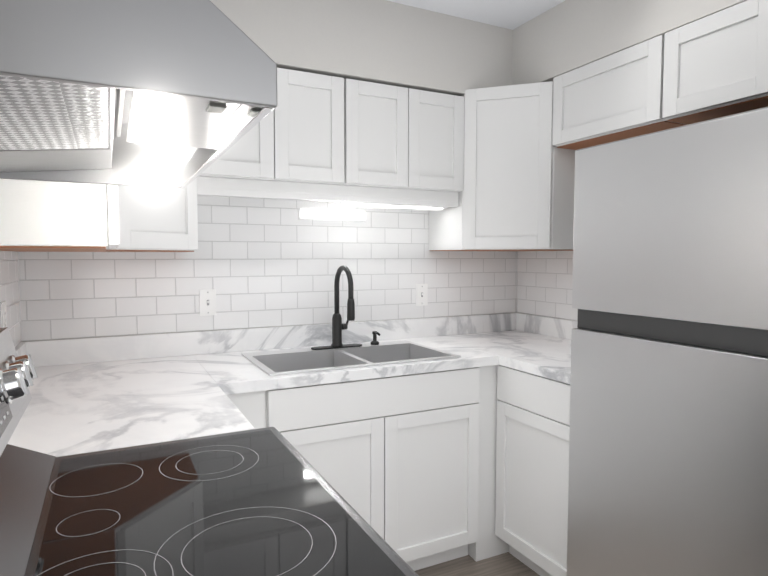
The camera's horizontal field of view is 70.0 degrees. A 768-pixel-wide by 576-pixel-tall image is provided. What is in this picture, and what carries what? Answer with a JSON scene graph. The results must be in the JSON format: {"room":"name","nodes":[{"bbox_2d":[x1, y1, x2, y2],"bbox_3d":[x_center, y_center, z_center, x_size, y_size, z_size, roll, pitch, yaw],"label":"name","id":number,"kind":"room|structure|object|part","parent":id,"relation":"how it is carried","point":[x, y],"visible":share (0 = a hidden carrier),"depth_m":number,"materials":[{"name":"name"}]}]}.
{"room":"kitchen","nodes":[
{"label":"kitchen","id":0,"kind":"room"},
{"bbox_2d":[21,312,516,341],"bbox_3d":[-0.341,-0.038,2.703,2.440,2.440,0.120,-2,4,-27],"label":"wall","id":1,"kind":"structure","parent":0,"point":[256,327],"depth_m":2.50,"materials":[{"name":"tile"}]},
{"bbox_2d":[0,178,197,251],"bbox_3d":[-0.985,-0.502,1.935,0.609,0.744,0.609,-2,4,-27],"label":"upper cabinet","id":2,"kind":"object","parent":1,"relation":"attached to","point":[165,220],"visible":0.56,"depth_m":1.88,"materials":[{"name":"white wood"}]},
{"bbox_2d":[18,196,517,340],"bbox_3d":[-0.312,-0.170,2.638,2.439,0.688,0.006,-2,4,-27],"label":"tile","id":3,"kind":"structure","parent":1,"relation":"attached to","point":[255,262],"depth_m":2.52,"materials":[{"name":"white tile"}]},
{"bbox_2d":[199,289,215,315],"bbox_3d":[-0.773,0.064,2.411,0.070,0.115,0.012,-2,4,-27],"label":"light switch","id":4,"kind":"object","parent":3,"relation":"attached to","point":[207,299],"visible":1,"depth_m":2.41,"materials":[{"name":"white plastic"}]},
{"bbox_2d":[298,208,365,220],"bbox_3d":[-0.247,-0.352,2.643,0.340,0.050,0.026,-2,4,-27],"label":"light bar","id":5,"kind":"object","parent":3,"relation":"attached to","point":[328,214],"visible":1,"depth_m":2.63,"materials":[{"name":"white plastic"}]},
{"bbox_2d":[416,284,427,305],"bbox_3d":[0.201,0.036,2.898,0.070,0.115,0.012,-2,4,-27],"label":"light switch","id":6,"kind":"object","parent":3,"relation":"attached to","point":[421,294],"visible":1,"depth_m":2.90,"materials":[{"name":"white plastic"}]},
{"bbox_2d":[199,68,343,184],"bbox_3d":[-0.509,-0.663,2.322,0.607,0.443,0.328,-2,4,-27],"label":"upper cabinet","id":7,"kind":"object","parent":1,"relation":"attached to","point":[296,134],"visible":0.54,"depth_m":2.23,"materials":[{"name":"white wood"}]},
{"bbox_2d":[197,176,458,208],"bbox_3d":[-0.246,-0.413,2.492,1.210,0.074,0.285,-2,4,-27],"label":"valance","id":8,"kind":"object","parent":1,"relation":"attached to","point":[342,194],"visible":0.81,"depth_m":2.35,"materials":[{"name":"white painted wood"}]},
{"bbox_2d":[342,78,463,191],"bbox_3d":[0.036,-0.679,2.594,0.607,0.443,0.328,-2,4,-27],"label":"upper cabinet","id":9,"kind":"object","parent":1,"relation":"attached to","point":[396,137],"visible":0.79,"depth_m":2.44,"materials":[{"name":"white wood"}]},
{"bbox_2d":[429,81,575,250],"bbox_3d":[0.638,-0.564,2.746,0.609,0.754,0.609,-2,4,-27],"label":"upper cabinet","id":10,"kind":"object","parent":1,"relation":"attached to","point":[516,193],"visible":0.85,"depth_m":2.53,"materials":[{"name":"white wood"}]},
{"bbox_2d":[387,0,564,29],"bbox_3d":[0.861,-1.166,0.237,2.680,0.100,5.480,-2,4,-27],"label":"ceiling","id":11,"kind":"structure","parent":0,"point":[511,14],"depth_m":2.44,"materials":[{"name":"paint"}]},
{"bbox_2d":[210,0,513,95],"bbox_3d":[-0.239,-1.074,2.439,2.440,0.340,0.335,-2,4,-27],"label":"wall","id":12,"kind":"structure","parent":11,"relation":"attached to","point":[386,42],"depth_m":2.36,"materials":[{"name":"paint"}]},
{"bbox_2d":[510,0,746,84],"bbox_3d":[1.109,-1.071,2.099,0.335,0.305,1.470,-2,4,-27],"label":"wall","id":13,"kind":"structure","parent":11,"relation":"attached to","point":[570,35],"depth_m":2.26,"materials":[{"name":"paint"}]},
{"bbox_2d":[415,552,539,575],"bbox_3d":[0.861,1.369,0.385,2.680,0.100,5.480,-2,4,-27],"label":"floor","id":14,"kind":"structure","parent":0,"point":[506,564],"depth_m":2.36,"materials":[{"name":"wood"}]},
{"bbox_2d":[0,327,418,575],"bbox_3d":[-0.367,0.689,0.929,0.716,1.195,0.750,-2,4,-27],"label":"range","id":15,"kind":"object","parent":14,"relation":"on","point":[269,501],"visible":1,"depth_m":0.90,"materials":[{"name":"black glass"}]},
{"bbox_3d":[-0.332,0.370,0.928,0.466,0.002,0.690,-2,4,-27],"label":"panel","id":16,"kind":"part","parent":15,"relation":"part of","materials":[{"name":"black glass"}]},
{"bbox_2d":[227,365,495,570],"bbox_3d":[-0.173,0.766,2.415,1.194,0.869,0.623,-2,4,-27],"label":"base cabinet","id":17,"kind":"object","parent":14,"relation":"on","point":[403,466],"visible":0.69,"depth_m":2.21,"materials":[{"name":"white wood"}]},
{"bbox_2d":[468,365,508,558],"bbox_3d":[0.592,0.743,2.812,0.713,0.868,0.600,-2,4,-27],"label":"base cabinet","id":18,"kind":"object","parent":14,"relation":"on","point":[501,546],"visible":0.04,"depth_m":2.41,"materials":[{"name":"white wood"}]},
{"bbox_2d":[7,313,577,456],"bbox_3d":[-0.053,0.275,2.148,2.436,0.140,1.156,-2,4,-27],"label":"countertop","id":19,"kind":"structure","parent":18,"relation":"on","point":[93,394],"depth_m":2.11,"materials":[{"name":"stone"}]},
{"bbox_2d":[311,265,361,349],"bbox_3d":[-0.183,0.088,2.462,0.250,0.381,0.210,-2,4,-27],"label":"faucet","id":20,"kind":"object","parent":19,"relation":"on","point":[338,326],"visible":1,"depth_m":2.52,"materials":[{"name":"black metal"}]},
{"bbox_2d":[241,340,460,375],"bbox_3d":[-0.148,0.423,2.367,0.820,0.274,0.480,-2,4,-27],"label":"sink","id":21,"kind":"object","parent":19,"relation":"in","point":[285,362],"visible":0.27,"depth_m":2.44,"materials":[{"name":"silver metal"}]},
{"bbox_2d":[371,331,379,344],"bbox_3d":[-0.037,0.239,2.616,0.042,0.062,0.072,-2,4,-27],"label":"soap dispenser","id":22,"kind":"object","parent":21,"relation":"on","point":[375,341],"visible":1,"depth_m":2.62,"materials":[{"name":"black"}]},
{"bbox_2d":[495,365,569,575],"bbox_3d":[0.893,0.772,2.313,0.623,0.869,0.550,-2,4,-27],"label":"base cabinet","id":23,"kind":"object","parent":14,"relation":"on","point":[532,461],"visible":0.33,"depth_m":2.21,"materials":[{"name":"white wood"}]},
{"bbox_2d":[567,107,767,575],"bbox_3d":[1.118,0.395,1.659,0.735,1.698,0.760,-2,4,-27],"label":"fridge","id":24,"kind":"object","parent":14,"relation":"on","point":[668,455],"visible":1,"depth_m":1.50,"materials":[{"name":"silver metal"}]},
{"bbox_3d":[-0.283,0.135,-0.262,0.120,2.440,5.480,-2,4,-27],"label":"wall","id":25,"kind":"structure","parent":0,"visible":0},
{"bbox_2d":[0,251,20,346],"bbox_3d":[-0.848,0.257,1.016,0.006,1.247,2.454,-2,4,-27],"label":"tile","id":26,"kind":"structure","parent":25,"relation":"attached to","point":[9,283],"depth_m":1.93,"materials":[{"name":"white tile"}]},
{"bbox_2d":[1,301,6,327],"bbox_3d":[-1.221,0.102,1.764,0.006,0.115,0.070,-2,4,-27],"label":"electrical outlet","id":27,"kind":"object","parent":26,"relation":"attached to","point":[3,316],"visible":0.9,"depth_m":1.75,"materials":[{"name":"white plastic"}]},
{"bbox_2d":[0,179,119,250],"bbox_3d":[-0.844,-0.467,1.342,0.328,0.744,0.588,-2,4,-27],"label":"upper cabinet","id":28,"kind":"object","parent":25,"relation":"attached to","point":[44,215],"visible":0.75,"depth_m":1.12,"materials":[{"name":"white wood"}]},
{"bbox_2d":[0,0,276,190],"bbox_3d":[-0.481,-0.258,0.781,0.460,0.194,0.752,-2,4,-27],"label":"range hood","id":29,"kind":"object","parent":25,"relation":"attached to","point":[155,95],"visible":1,"depth_m":0.55,"materials":[{"name":"silver metal"}]},
{"bbox_3d":[2.005,0.068,0.884,0.120,2.440,5.480,-2,4,-27],"label":"wall","id":30,"kind":"structure","parent":0,"visible":0},
{"bbox_2d":[517,251,577,320],"bbox_3d":[1.035,-0.022,2.675,0.006,0.388,1.154,-2,4,-27],"label":"tile","id":31,"kind":"structure","parent":30,"relation":"attached to","point":[544,282],"depth_m":2.98,"materials":[{"name":"white tile"}]},
{"bbox_2d":[552,35,687,149],"bbox_3d":[1.020,-0.775,2.284,0.328,0.309,0.546,-2,4,-27],"label":"upper cabinet","id":32,"kind":"object","parent":30,"relation":"attached to","point":[617,96],"visible":0.73,"depth_m":2.18,"materials":[{"name":"white wood"}]},
{"bbox_2d":[662,0,767,124],"bbox_3d":[1.313,-0.741,1.701,0.328,0.309,0.758,-2,4,-27],"label":"upper cabinet","id":33,"kind":"object","parent":30,"relation":"attached to","point":[715,65],"visible":0.88,"depth_m":1.80,"materials":[{"name":"white wood"}]}
]}

